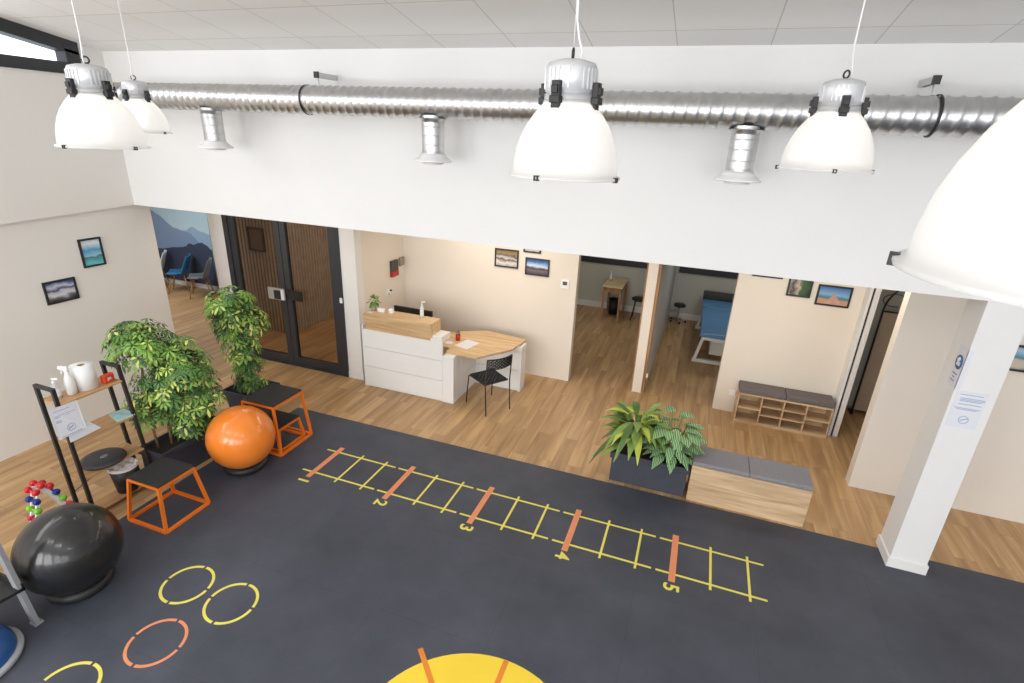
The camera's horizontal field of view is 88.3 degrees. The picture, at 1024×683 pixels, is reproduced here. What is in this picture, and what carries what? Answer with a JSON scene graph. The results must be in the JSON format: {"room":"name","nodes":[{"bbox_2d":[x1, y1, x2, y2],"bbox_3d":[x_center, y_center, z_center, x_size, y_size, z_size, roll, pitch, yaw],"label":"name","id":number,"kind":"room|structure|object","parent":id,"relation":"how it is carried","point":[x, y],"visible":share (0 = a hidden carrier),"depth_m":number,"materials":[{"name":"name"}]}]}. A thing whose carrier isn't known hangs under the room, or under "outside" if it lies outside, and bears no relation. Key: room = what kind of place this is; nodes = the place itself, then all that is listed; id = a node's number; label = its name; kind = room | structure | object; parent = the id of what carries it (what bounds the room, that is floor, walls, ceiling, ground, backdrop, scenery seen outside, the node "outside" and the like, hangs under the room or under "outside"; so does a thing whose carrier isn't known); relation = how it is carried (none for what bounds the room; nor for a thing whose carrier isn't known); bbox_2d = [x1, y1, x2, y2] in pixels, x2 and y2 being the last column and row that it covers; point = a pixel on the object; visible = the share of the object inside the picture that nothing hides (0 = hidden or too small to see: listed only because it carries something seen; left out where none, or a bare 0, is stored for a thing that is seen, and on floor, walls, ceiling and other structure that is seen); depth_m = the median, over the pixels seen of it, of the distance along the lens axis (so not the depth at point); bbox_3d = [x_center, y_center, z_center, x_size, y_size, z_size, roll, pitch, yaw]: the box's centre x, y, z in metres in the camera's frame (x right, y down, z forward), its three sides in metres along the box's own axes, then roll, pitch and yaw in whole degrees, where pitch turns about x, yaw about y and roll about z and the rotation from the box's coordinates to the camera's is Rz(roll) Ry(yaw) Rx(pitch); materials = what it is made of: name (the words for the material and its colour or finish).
{"room":"care facility","nodes":[
{"label":"care facility","id":0,"kind":"room"},
{"bbox_2d":[0,43,133,223],"bbox_3d":[-6.820,-1.552,1.598,0.220,4.102,11.200,10,22,18],"label":"wall","id":1,"kind":"structure","parent":0,"point":[39,179],"depth_m":5.88,"materials":[{"name":"white paint"}]},
{"bbox_2d":[0,17,80,73],"bbox_3d":[-6.238,-2.652,2.677,0.170,1.580,7.220,10,22,18],"label":"window","id":2,"kind":"structure","parent":1,"relation":"in","point":[66,51],"depth_m":5.69,"materials":[{"name":"black metal"}]},
{"bbox_2d":[0,205,177,461],"bbox_3d":[-6.982,1.183,2.698,0.205,2.660,11.240,10,22,18],"label":"wall","id":3,"kind":"structure","parent":0,"point":[37,338],"depth_m":6.38,"materials":[{"name":"white paint"}]},
{"bbox_2d":[41,277,79,305],"bbox_3d":[-5.396,-0.607,6.311,0.021,0.270,0.350,10,22,18],"label":"picture frame","id":4,"kind":"object","parent":3,"relation":"attached to","point":[61,290],"visible":1,"depth_m":6.30,"materials":[{"name":"paper"}]},
{"bbox_2d":[45,279,76,302],"bbox_3d":[-5.401,-0.607,6.312,0.011,0.226,0.306,10,22,18],"label":"print","id":5,"kind":"object","parent":4,"relation":"attached to","point":[61,290],"depth_m":6.30},
{"bbox_2d":[77,237,106,267],"bbox_3d":[-5.229,-1.111,6.564,0.021,0.350,0.265,10,22,18],"label":"picture frame","id":6,"kind":"object","parent":3,"relation":"attached to","point":[91,250],"visible":1,"depth_m":6.56,"materials":[{"name":"paper"}]},
{"bbox_2d":[80,239,103,265],"bbox_3d":[-5.233,-1.112,6.565,0.011,0.306,0.221,10,22,18],"label":"print","id":7,"kind":"object","parent":6,"relation":"attached to","point":[91,250],"depth_m":6.56},
{"bbox_2d":[235,216,333,332],"bbox_3d":[-3.919,-2.198,11.751,1.220,2.660,4.500,10,22,18],"label":"wall","id":8,"kind":"structure","parent":0,"point":[308,244],"depth_m":10.03,"materials":[{"name":"brown wood"}]},
{"bbox_2d":[246,226,265,251],"bbox_3d":[-4.653,-1.857,9.586,0.360,0.430,0.040,10,22,18],"label":"picture frame","id":9,"kind":"object","parent":8,"relation":"attached to","point":[255,236],"visible":1,"depth_m":9.58,"materials":[{"name":"wood"}]},
{"bbox_2d":[248,229,262,249],"bbox_3d":[-4.650,-1.860,9.595,0.300,0.370,0.020,10,22,18],"label":"print","id":10,"kind":"object","parent":9,"relation":"attached to","point":[255,236],"depth_m":9.59},
{"bbox_2d":[360,230,404,311],"bbox_3d":[-2.119,-0.887,8.585,0.140,2.660,1.180,10,22,18],"label":"wall","id":11,"kind":"structure","parent":0,"point":[378,249],"depth_m":8.38,"materials":[{"name":"beige paint"}]},
{"bbox_2d":[390,259,398,276],"bbox_3d":[-1.934,-1.206,8.667,0.055,0.270,0.200,10,22,18],"label":"fire alarm","id":12,"kind":"object","parent":11,"relation":"attached to","point":[394,271],"visible":1,"depth_m":8.62,"materials":[{"name":"plastic"}]},
{"bbox_2d":[363,308,440,339],"bbox_3d":[-1.617,-0.245,7.723,1.110,0.270,0.319,10,22,18],"label":"counter top","id":13,"kind":"object","parent":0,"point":[401,325],"depth_m":7.63,"materials":[{"name":"brown wood"}]},
{"bbox_2d":[0,282,1023,582],"bbox_3d":[-1.787,1.867,5.351,20.000,0.100,19.000,10,22,18],"label":"floor","id":14,"kind":"structure","parent":0,"point":[552,423],"depth_m":7.33,"materials":[{"name":"brown wood"}]},
{"bbox_2d":[30,486,65,516],"bbox_3d":[-4.235,1.564,4.860,0.200,0.616,0.476,10,22,18],"label":"dumbbell rack","id":15,"kind":"object","parent":14,"relation":"on","point":[45,490],"visible":0.34,"depth_m":4.75,"materials":[{"name":"white plastic"}]},
{"bbox_2d":[23,486,39,495],"bbox_3d":[-4.247,1.325,4.663,0.148,0.058,0.057,10,22,18],"label":"dumbbell","id":16,"kind":"object","parent":15,"relation":"on","point":[36,492],"visible":1,"depth_m":4.65,"materials":[{"name":"red plastic"}]},
{"bbox_2d":[25,496,40,505],"bbox_3d":[-4.256,1.414,4.683,0.148,0.058,0.057,10,22,18],"label":"dumbbell","id":17,"kind":"object","parent":15,"relation":"on","point":[28,499],"visible":1,"depth_m":4.67,"materials":[{"name":"blue plastic"}]},
{"bbox_2d":[26,505,41,514],"bbox_3d":[-4.264,1.502,4.704,0.148,0.058,0.057,10,22,18],"label":"dumbbell","id":18,"kind":"object","parent":15,"relation":"on","point":[37,511],"visible":1,"depth_m":4.69,"materials":[{"name":"green plastic"}]},
{"bbox_2d":[29,480,44,488],"bbox_3d":[-4.229,1.272,4.693,0.148,0.054,0.053,10,22,18],"label":"dumbbell","id":19,"kind":"object","parent":15,"relation":"on","point":[32,482],"visible":1,"depth_m":4.68,"materials":[{"name":"red plastic"}]},
{"bbox_2d":[38,480,53,488],"bbox_3d":[-4.210,1.290,4.760,0.148,0.058,0.057,10,22,18],"label":"dumbbell","id":20,"kind":"object","parent":15,"relation":"on","point":[49,485],"visible":0.81,"depth_m":4.74,"materials":[{"name":"red plastic"}]},
{"bbox_2d":[32,360,151,508],"bbox_3d":[-4.091,0.969,5.256,0.270,1.451,0.695,10,22,18],"label":"ladder shelf","id":21,"kind":"object","parent":14,"relation":"on","point":[110,496],"visible":0.63,"depth_m":5.17,"materials":[{"name":"black paint"}]},
{"bbox_2d":[50,378,62,398],"bbox_3d":[-4.160,0.425,4.808,0.080,0.200,0.070,2,21,-2],"label":"pump bottle","id":22,"kind":"object","parent":21,"relation":"on","point":[54,384],"visible":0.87,"depth_m":4.79,"materials":[{"name":"white plastic"}]},
{"bbox_2d":[48,400,86,439],"bbox_3d":[-4.032,0.718,4.794,0.035,0.315,0.235,10,22,18],"label":"notice sheet","id":23,"kind":"object","parent":21,"relation":"attached to","point":[67,419],"visible":1,"depth_m":4.79,"materials":[{"name":"white paper"}]},
{"bbox_2d":[54,407,80,437],"bbox_3d":[-4.032,0.729,4.790,0.026,0.264,0.171,10,22,19],"label":"print","id":24,"kind":"object","parent":23,"relation":"attached to","point":[67,420],"depth_m":4.79,"materials":[{"name":"white"}]},
{"bbox_2d":[57,366,77,394],"bbox_3d":[-4.111,0.359,4.877,0.107,0.278,0.084,2,21,-1],"label":"spray bottle","id":25,"kind":"object","parent":21,"relation":"on","point":[69,382],"visible":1,"depth_m":4.86,"materials":[{"name":"white plastic"}]},
{"bbox_2d":[68,361,98,391],"bbox_3d":[-4.071,0.330,5.014,0.184,0.235,0.184,10,22,18],"label":"paper roll","id":26,"kind":"object","parent":21,"relation":"on","point":[83,373],"visible":0.97,"depth_m":4.96,"materials":[{"name":"paper"}]},
{"bbox_2d":[69,420,100,441],"bbox_3d":[-4.017,0.811,4.946,0.017,0.172,0.262,12,23,24],"label":"loose sheet","id":27,"kind":"object","parent":21,"relation":"on","point":[91,427],"visible":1,"depth_m":4.96,"materials":[{"name":"white paper"}]},
{"bbox_2d":[80,447,126,470],"bbox_3d":[-4.119,1.175,5.312,0.392,0.061,0.392,10,22,18],"label":"cushion","id":28,"kind":"object","parent":21,"relation":"on","point":[103,458],"visible":0.97,"depth_m":5.27,"materials":[{"name":"black rubber"}]},
{"bbox_2d":[100,372,114,383],"bbox_3d":[-3.962,0.357,5.164,0.054,0.085,0.110,7,22,12],"label":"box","id":29,"kind":"object","parent":21,"relation":"on","point":[108,377],"visible":1,"depth_m":5.14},
{"bbox_2d":[109,409,134,421],"bbox_3d":[-3.994,0.751,5.378,0.208,0.014,0.171,13,24,25],"label":"magazine","id":30,"kind":"object","parent":21,"relation":"on","point":[119,415],"visible":1,"depth_m":5.37,"materials":[{"name":"paper"}]},
{"bbox_2d":[107,457,138,493],"bbox_3d":[-4.034,1.402,5.500,0.268,0.309,0.268,10,22,18],"label":"waste bin","id":31,"kind":"object","parent":21,"relation":"on","point":[119,473],"visible":0.69,"depth_m":5.42,"materials":[{"name":"black plastic"}]},
{"bbox_2d":[160,250,169,288],"bbox_3d":[-8.388,-1.700,12.454,0.540,0.856,0.518,-7,23,-24],"label":"shell chair","id":32,"kind":"object","parent":14,"relation":"on","point":[163,257],"visible":0.37,"depth_m":12.38,"materials":[{"name":"white plastic"}]},
{"bbox_2d":[138,414,214,466],"bbox_3d":[-3.768,1.224,6.114,0.370,0.380,0.860,10,22,18],"label":"planter box","id":33,"kind":"object","parent":14,"relation":"on","point":[190,451],"visible":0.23,"depth_m":5.92,"materials":[{"name":"plastic"}]},
{"bbox_2d":[100,318,228,448],"bbox_3d":[-3.771,0.459,5.785,1.074,1.485,0.812,-5,23,-20],"label":"tree","id":34,"kind":"object","parent":33,"relation":"on","point":[188,414],"visible":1,"depth_m":5.58,"materials":[{"name":"green plant"}]},
{"bbox_2d":[166,253,194,293],"bbox_3d":[-7.682,-1.579,12.222,0.540,0.856,0.518,-5,22,-18],"label":"shell chair","id":35,"kind":"object","parent":14,"relation":"on","point":[185,267],"visible":0.99,"depth_m":12.11,"materials":[{"name":"blue plastic"}]},
{"bbox_2d":[186,257,213,298],"bbox_3d":[-7.045,-1.448,11.960,0.540,0.856,0.518,-6,23,-21],"label":"shell chair","id":36,"kind":"object","parent":14,"relation":"on","point":[193,276],"visible":0.97,"depth_m":11.86,"materials":[{"name":"grey plastic"}]},
{"bbox_2d":[207,213,236,351],"bbox_3d":[-4.696,-1.077,8.775,0.300,2.660,0.210,10,22,18],"label":"wall pier","id":37,"kind":"object","parent":14,"relation":"on","point":[215,221],"visible":0.14,"depth_m":8.52,"materials":[{"name":"white paint"}]},
{"bbox_2d":[221,215,348,376],"bbox_3d":[-3.564,-0.825,8.342,2.170,2.600,0.170,10,22,18],"label":"door","id":38,"kind":"structure","parent":37,"relation":"attached to","point":[286,293],"depth_m":8.33,"materials":[{"name":"black metal"}]},
{"bbox_2d":[222,379,279,412],"bbox_3d":[-3.528,0.799,7.179,0.520,0.420,0.500,10,22,18],"label":"planter pot","id":39,"kind":"object","parent":14,"relation":"on","point":[234,397],"visible":0.27,"depth_m":7.00,"materials":[{"name":"plastic"}]},
{"bbox_2d":[202,285,271,394],"bbox_3d":[-3.628,-0.021,6.994,0.771,1.523,0.869,-16,28,-39],"label":"tree","id":40,"kind":"object","parent":39,"relation":"in","point":[229,312],"visible":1,"depth_m":6.74,"materials":[{"name":"green plant"}]},
{"bbox_2d":[338,228,364,378],"bbox_3d":[-2.402,-0.677,8.012,0.260,2.660,0.160,10,22,18],"label":"pier","id":41,"kind":"object","parent":14,"relation":"on","point":[349,239],"visible":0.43,"depth_m":7.92,"materials":[{"name":"white paint"}]},
{"bbox_2d":[349,371,363,379],"bbox_3d":[-2.483,0.544,8.399,0.285,0.100,0.012,10,22,18],"label":"baseboard","id":42,"kind":"object","parent":41,"relation":"attached to","point":[351,374],"visible":1,"depth_m":8.39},
{"bbox_2d":[362,308,525,403],"bbox_3d":[-0.997,0.116,8.151,2.270,1.200,1.259,10,22,18],"label":"reception desk","id":43,"kind":"object","parent":14,"relation":"on","point":[403,352],"visible":0.96,"depth_m":7.81,"materials":[{"name":"white laminate"}]},
{"bbox_2d":[367,293,380,310],"bbox_3d":[-2.056,-0.579,7.831,0.218,0.238,0.202,18,26,35],"label":"potted plant","id":44,"kind":"object","parent":43,"relation":"on","point":[375,304],"visible":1,"depth_m":7.82,"materials":[{"name":"green plant"}]},
{"bbox_2d":[394,305,432,316],"bbox_3d":[-1.579,-0.348,8.395,0.680,0.370,0.200,10,22,18],"label":"computer monitor","id":45,"kind":"object","parent":43,"relation":"on","point":[416,311],"visible":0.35,"depth_m":8.35,"materials":[{"name":"black plastic"}]},
{"bbox_2d":[420,301,424,317],"bbox_3d":[-1.293,-0.461,7.612,0.073,0.240,0.056,0,21,-6],"label":"pump bottle","id":46,"kind":"object","parent":43,"relation":"on","point":[421,307],"visible":1,"depth_m":7.60,"materials":[{"name":"white plastic"}]},
{"bbox_2d":[455,339,478,348],"bbox_3d":[-0.674,0.041,7.925,0.238,0.002,0.321,16,25,31],"label":"paper sheet","id":47,"kind":"object","parent":43,"relation":"on","point":[466,344],"visible":1,"depth_m":7.92,"materials":[{"name":"paper"}]},
{"bbox_2d":[466,354,512,416],"bbox_3d":[-0.319,0.544,7.590,0.467,0.869,0.577,-12,26,-33],"label":"metal chair","id":48,"kind":"object","parent":14,"relation":"on","point":[485,377],"visible":1,"depth_m":7.47,"materials":[{"name":"metal"}]},
{"bbox_2d":[0,407,1023,682],"bbox_3d":[0.649,3.704,0.751,11.850,0.010,11.140,10,22,18],"label":"mat","id":49,"kind":"object","parent":14,"relation":"on","point":[360,552],"visible":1,"depth_m":4.60,"materials":[{"name":"rubber"}]},
{"bbox_2d":[0,623,24,677],"bbox_3d":[-3.885,2.210,3.712,0.640,0.255,0.640,10,22,18],"label":"dome","id":50,"kind":"object","parent":49,"relation":"on","point":[12,641],"visible":1,"depth_m":3.82,"materials":[{"name":"rubber"}]},
{"bbox_2d":[0,543,43,627],"bbox_3d":[-4.106,1.687,3.875,0.888,1.094,0.420,10,22,18],"label":"stand","id":51,"kind":"object","parent":49,"relation":"on","point":[10,584],"visible":1,"depth_m":3.92,"materials":[{"name":"grey metal"}]},
{"bbox_2d":[0,572,25,603],"bbox_3d":[-4.085,1.829,3.897,0.790,0.070,0.380,10,22,18],"label":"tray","id":52,"kind":"object","parent":51,"relation":"on","point":[8,589],"depth_m":3.92,"materials":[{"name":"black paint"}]},
{"bbox_2d":[10,503,123,595],"bbox_3d":[-3.630,1.695,4.328,0.714,0.709,0.714,10,22,18],"label":"exercise ball","id":53,"kind":"object","parent":49,"relation":"on","point":[66,549],"visible":0.98,"depth_m":4.11,"materials":[{"name":"black rubber"}]},
{"bbox_2d":[45,566,114,604],"bbox_3d":[-3.644,2.017,4.452,0.470,0.090,0.470,10,22,18],"label":"ring","id":54,"kind":"object","parent":49,"relation":"on","point":[95,588],"visible":0.39,"depth_m":4.30,"materials":[{"name":"black plastic"}]},
{"bbox_2d":[126,456,210,534],"bbox_3d":[-3.456,1.501,5.263,0.518,0.490,0.508,10,22,18],"label":"box","id":55,"kind":"object","parent":49,"relation":"on","point":[163,472],"visible":1,"depth_m":5.17,"materials":[{"name":"orange metal"}]},
{"bbox_2d":[205,405,275,468],"bbox_3d":[-3.070,1.080,5.976,0.714,0.713,0.714,10,22,18],"label":"exercise ball","id":56,"kind":"object","parent":49,"relation":"on","point":[239,436],"visible":1,"depth_m":5.73,"materials":[{"name":"rubber"}]},
{"bbox_2d":[223,457,267,475],"bbox_3d":[-3.084,1.401,6.101,0.470,0.090,0.470,10,22,18],"label":"ring","id":57,"kind":"object","parent":49,"relation":"on","point":[246,471],"visible":0.38,"depth_m":5.92,"materials":[{"name":"black plastic"}]},
{"bbox_2d":[241,383,312,456],"bbox_3d":[-2.934,0.942,6.538,0.598,0.650,0.568,10,22,18],"label":"box","id":58,"kind":"object","parent":49,"relation":"on","point":[271,396],"visible":0.9,"depth_m":6.39,"materials":[{"name":"orange metal"}]},
{"bbox_2d":[266,410,305,452],"bbox_3d":[-2.937,1.101,6.598,0.468,0.310,0.448,10,22,18],"label":"box","id":59,"kind":"object","parent":49,"relation":"on","point":[284,419],"visible":0.37,"depth_m":6.59,"materials":[{"name":"orange metal"}]},
{"bbox_2d":[608,297,617,314],"bbox_3d":[2.330,-0.810,12.094,0.260,0.350,0.260,10,22,18],"label":"waste bin","id":60,"kind":"object","parent":14,"relation":"on","point":[613,301],"visible":0.82,"depth_m":12.02,"materials":[{"name":"black plastic"}]},
{"bbox_2d":[600,277,628,322],"bbox_3d":[2.283,-0.945,11.812,0.440,0.800,0.920,10,22,18],"label":"wooden table","id":61,"kind":"object","parent":14,"relation":"on","point":[617,284],"visible":0.88,"depth_m":11.50,"materials":[{"name":"brown wood"}]},
{"bbox_2d":[630,296,642,319],"bbox_3d":[2.820,-0.729,11.742,0.360,0.496,0.360,10,22,18],"label":"stool","id":62,"kind":"object","parent":14,"relation":"on","point":[635,298],"visible":0.64,"depth_m":11.64,"materials":[{"name":"leather"}]},
{"bbox_2d":[609,441,690,496],"bbox_3d":[1.591,1.455,6.131,0.875,0.385,0.360,10,22,18],"label":"planter box","id":63,"kind":"object","parent":14,"relation":"on","point":[658,478],"visible":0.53,"depth_m":6.00,"materials":[{"name":"plastic"}]},
{"bbox_2d":[589,398,673,467],"bbox_3d":[1.446,1.062,6.051,0.975,0.764,0.945,10,22,18],"label":"leafy plant","id":64,"kind":"object","parent":63,"relation":"in","point":[631,431],"visible":0.96,"depth_m":5.88,"materials":[{"name":"green plant"}]},
{"bbox_2d":[640,405,707,473],"bbox_3d":[1.803,1.056,5.921,0.780,0.636,0.745,10,22,18],"label":"plant","id":65,"kind":"object","parent":63,"relation":"in","point":[681,445],"visible":0.9,"depth_m":5.77,"materials":[{"name":"green plant"}]},
{"bbox_2d":[670,302,685,323],"bbox_3d":[3.717,-0.638,11.714,0.356,0.419,0.369,10,22,18],"label":"stool","id":66,"kind":"object","parent":14,"relation":"on","point":[679,305],"visible":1,"depth_m":11.67,"materials":[{"name":"leather"}]},
{"bbox_2d":[691,290,733,365],"bbox_3d":[4.012,-0.274,10.329,0.760,0.750,2.720,10,22,18],"label":"table","id":67,"kind":"object","parent":14,"relation":"on","point":[716,306],"visible":0.63,"depth_m":9.75,"materials":[{"name":"blue fabric"}]},
{"bbox_2d":[686,446,813,526],"bbox_3d":[2.575,1.567,5.799,1.180,0.500,0.380,10,22,18],"label":"storage bench","id":68,"kind":"object","parent":14,"relation":"on","point":[759,487],"visible":0.9,"depth_m":5.64,"materials":[{"name":"brown wood"}]},
{"bbox_2d":[732,380,835,438],"bbox_3d":[3.822,0.949,7.477,1.200,0.540,0.280,10,22,18],"label":"bench","id":69,"kind":"object","parent":14,"relation":"on","point":[769,406],"visible":1,"depth_m":7.43,"materials":[{"name":"brown wood"}]},
{"bbox_2d":[847,291,903,414],"bbox_3d":[5.539,0.159,7.577,0.785,2.083,0.180,10,22,18],"label":"door","id":70,"kind":"structure","parent":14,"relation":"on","point":[883,333],"depth_m":7.64,"materials":[{"name":"black paint"}]},
{"bbox_2d":[0,0,1023,50],"bbox_3d":[-0.137,-1.522,-1.080,14.490,2.194,11.400,10,22,18],"label":"ceiling","id":71,"kind":"structure","parent":0,"point":[149,25],"depth_m":4.15,"materials":[{"name":"tile"}]},
{"bbox_2d":[54,0,150,149],"bbox_3d":[-2.285,-1.738,2.749,0.444,1.374,0.444,-4,22,-17],"label":"pendant lamp","id":72,"kind":"object","parent":71,"relation":"hanging from","point":[92,115],"visible":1,"depth_m":2.81,"materials":[{"name":"white"}]},
{"bbox_2d":[117,0,172,133],"bbox_3d":[-3.277,-2.370,4.534,0.444,1.076,0.444,-5,23,-20],"label":"pendant lamp","id":73,"kind":"object","parent":71,"relation":"hanging from","point":[136,96],"visible":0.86,"depth_m":4.56,"materials":[{"name":"white"}]},
{"bbox_2d":[509,0,619,182],"bbox_3d":[0.238,-1.297,1.879,0.444,1.373,0.444,2,21,-1],"label":"pendant lamp","id":74,"kind":"object","parent":71,"relation":"hanging from","point":[568,138],"visible":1,"depth_m":1.93,"materials":[{"name":"white"}]},
{"bbox_2d":[775,0,874,173],"bbox_3d":[1.625,-1.407,2.507,0.444,1.141,0.444,-4,22,-16],"label":"pendant lamp","id":75,"kind":"object","parent":71,"relation":"hanging from","point":[836,137],"visible":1,"depth_m":2.52,"materials":[{"name":"white"}]},
{"bbox_2d":[886,99,1023,307],"bbox_3d":[0.797,-0.810,0.404,0.444,1.602,0.444,3,21,2],"label":"pendant lamp","id":76,"kind":"object","parent":71,"relation":"hanging from","point":[968,238],"visible":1,"depth_m":0.65,"materials":[{"name":"white"}]},
{"bbox_2d":[102,43,1023,301],"bbox_3d":[1.713,-1.560,4.545,14.030,1.840,0.200,10,22,18],"label":"wall","id":77,"kind":"structure","parent":0,"point":[666,206],"depth_m":4.83,"materials":[{"name":"white paint"}]},
{"bbox_2d":[113,71,1023,184],"bbox_3d":[1.825,-1.608,4.011,13.388,0.775,0.615,10,22,18],"label":"ventilation duct","id":78,"kind":"object","parent":77,"relation":"attached to","point":[746,115],"visible":0.86,"depth_m":4.07,"materials":[{"name":"silver metal"}]},
{"bbox_2d":[403,235,866,411],"bbox_3d":[1.293,-0.562,8.145,6.920,2.660,0.150,10,22,18],"label":"wall","id":79,"kind":"structure","parent":0,"point":[774,338],"depth_m":8.18,"materials":[{"name":"beige paint"}]},
{"bbox_2d":[494,248,518,268],"bbox_3d":[-0.085,-1.309,8.298,0.395,0.290,0.021,10,22,18],"label":"picture frame","id":80,"kind":"object","parent":79,"relation":"attached to","point":[508,258],"visible":1,"depth_m":8.29,"materials":[{"name":"paper"}]},
{"bbox_2d":[496,250,516,266],"bbox_3d":[-0.083,-1.310,8.303,0.351,0.246,0.011,10,22,18],"label":"print","id":81,"kind":"object","parent":80,"relation":"attached to","point":[504,258],"depth_m":8.30},
{"bbox_2d":[523,249,540,253],"bbox_3d":[0.316,-1.488,8.078,0.280,0.260,0.021,10,22,18],"label":"picture frame","id":82,"kind":"object","parent":79,"relation":"attached to","point":[524,250],"visible":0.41,"depth_m":8.11,"materials":[{"name":"black paint"}]},
{"bbox_2d":[525,257,549,276],"bbox_3d":[0.391,-1.153,8.173,0.390,0.270,0.021,10,22,18],"label":"picture frame","id":83,"kind":"object","parent":79,"relation":"attached to","point":[533,266],"visible":1,"depth_m":8.17,"materials":[{"name":"paper"}]},
{"bbox_2d":[561,279,569,288],"bbox_3d":[0.815,-0.883,8.113,0.130,0.140,0.021,10,22,18],"label":"thermostat","id":84,"kind":"object","parent":79,"relation":"attached to","point":[564,283],"visible":1,"depth_m":8.10,"materials":[{"name":"white plastic"}]},
{"bbox_2d":[786,279,813,297],"bbox_3d":[3.827,-0.721,7.009,0.290,0.260,0.021,10,22,18],"label":"picture frame","id":85,"kind":"object","parent":79,"relation":"attached to","point":[797,288],"visible":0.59,"depth_m":7.01,"materials":[{"name":"paper"}]},
{"bbox_2d":[814,284,853,307],"bbox_3d":[4.215,-0.594,6.907,0.400,0.275,0.021,10,22,18],"label":"picture frame","id":86,"kind":"object","parent":79,"relation":"attached to","point":[827,295],"visible":1,"depth_m":6.90,"materials":[{"name":"black paint"}]},
{"bbox_2d":[827,287,881,436],"bbox_3d":[4.545,0.081,6.950,0.120,2.600,0.170,10,22,18],"label":"door frame","id":87,"kind":"structure","parent":79,"relation":"in","point":[872,295],"depth_m":6.94,"materials":[{"name":"white paint"}]},
{"bbox_2d":[632,263,658,392],"bbox_3d":[2.059,-0.465,7.982,0.140,2.660,0.180,10,22,18],"label":"wall","id":88,"kind":"structure","parent":0,"point":[653,269],"depth_m":7.98,"materials":[{"name":"paint"}]},
{"bbox_2d":[630,263,648,389],"bbox_3d":[1.990,-0.486,8.030,0.025,2.660,0.170,10,22,18],"label":"trim","id":89,"kind":"structure","parent":88,"relation":"attached to","point":[648,263],"depth_m":8.04,"materials":[{"name":"brown wood"}]},
{"bbox_2d":[641,264,662,392],"bbox_3d":[2.154,-0.458,7.977,0.043,2.660,0.170,10,22,18],"label":"trim","id":90,"kind":"structure","parent":88,"relation":"attached to","point":[660,265],"depth_m":7.99,"materials":[{"name":"brown wood"}]},
{"bbox_2d":[578,261,736,314],"bbox_3d":[3.551,-1.844,11.704,5.400,2.660,0.140,10,22,18],"label":"wall","id":91,"kind":"structure","parent":0,"point":[688,289],"depth_m":12.02,"materials":[{"name":"grey paint"}]},
{"bbox_2d":[581,255,647,268],"bbox_3d":[2.222,-2.411,11.904,2.400,1.340,0.040,10,22,18],"label":"window","id":92,"kind":"structure","parent":91,"relation":"in","point":[593,259],"depth_m":12.05,"materials":[{"name":"metal"}]},
{"bbox_2d":[577,298,699,320],"bbox_3d":[3.434,-0.652,12.104,5.320,0.140,0.015,10,22,18],"label":"baseboard","id":93,"kind":"structure","parent":91,"relation":"attached to","point":[685,316],"depth_m":12.30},
{"bbox_2d":[679,266,737,278],"bbox_3d":[4.829,-1.967,11.064,2.350,1.340,0.040,10,22,18],"label":"window","id":94,"kind":"structure","parent":91,"relation":"in","point":[724,274],"depth_m":11.44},
{"bbox_2d":[645,264,676,384],"bbox_3d":[2.839,-1.153,9.842,0.250,2.660,4.080,10,22,18],"label":"wall","id":95,"kind":"structure","parent":0,"point":[668,271],"depth_m":9.35,"materials":[{"name":"grey paint"}]},
{"bbox_2d":[847,289,904,405],"bbox_3d":[7.328,0.077,7.197,4.960,2.660,0.120,10,22,18],"label":"wall","id":96,"kind":"structure","parent":0,"point":[896,301],"depth_m":7.76,"materials":[{"name":"grey paint"}]},
{"bbox_2d":[845,292,1023,523],"bbox_3d":[6.456,0.859,5.085,5.070,2.660,0.150,10,22,18],"label":"wall","id":97,"kind":"structure","parent":0,"point":[926,325],"depth_m":5.69,"materials":[{"name":"beige paint"}]},
{"bbox_2d":[1009,345,1023,372],"bbox_3d":[5.118,0.178,5.247,0.400,0.275,0.021,10,22,18],"label":"picture frame","id":98,"kind":"object","parent":97,"relation":"attached to","point":[1017,365],"visible":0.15,"depth_m":5.27,"materials":[{"name":"black paint"}]},
{"bbox_2d":[881,299,1023,565],"bbox_3d":[3.864,0.847,4.678,0.300,2.560,0.320,10,22,18],"label":"pillar","id":99,"kind":"structure","parent":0,"point":[941,455],"depth_m":4.58,"materials":[{"name":"paint"}]},
{"bbox_2d":[876,534,928,575],"bbox_3d":[3.808,2.081,5.158,0.330,0.110,0.350,10,22,18],"label":"baseboard","id":100,"kind":"structure","parent":99,"relation":"attached to","point":[889,561],"depth_m":5.02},
{"bbox_2d":[947,345,974,388],"bbox_3d":[3.719,0.210,4.394,0.039,0.340,0.159,5,21,5],"label":"sign","id":101,"kind":"object","parent":99,"relation":"attached to","point":[963,359],"visible":1,"depth_m":4.37,"materials":[{"name":"white paper"}]},
{"bbox_2d":[945,390,988,429],"bbox_3d":[3.805,0.577,4.413,0.215,0.330,0.007,10,22,18],"label":"notice sheet","id":102,"kind":"object","parent":99,"relation":"attached to","point":[966,410],"visible":1,"depth_m":4.41,"materials":[{"name":"white paper"}]},
{"bbox_2d":[954,394,984,423],"bbox_3d":[3.808,0.571,4.409,0.190,0.267,0.006,10,22,18],"label":"print","id":103,"kind":"object","parent":102,"relation":"attached to","point":[968,408],"depth_m":4.40,"materials":[{"name":"white"}]},
{"bbox_3d":[-6.956,-2.478,12.120,4.800,2.660,0.130,10,22,18],"label":"wall","id":104,"kind":"structure","parent":0,"visible":0},
{"bbox_2d":[150,207,218,285],"bbox_3d":[-8.016,-2.683,12.357,2.400,2.540,0.035,10,22,18],"label":"wall mural","id":105,"kind":"object","parent":104,"relation":"attached to","point":[181,233],"visible":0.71,"depth_m":12.34,"materials":[{"name":"paper"}]},
{"bbox_2d":[164,277,219,290],"bbox_3d":[-7.035,-1.271,12.513,4.800,0.120,0.020,10,22,18],"label":"baseboard","id":106,"kind":"structure","parent":104,"relation":"attached to","point":[181,282],"depth_m":12.70,"materials":[{"name":"wood"}]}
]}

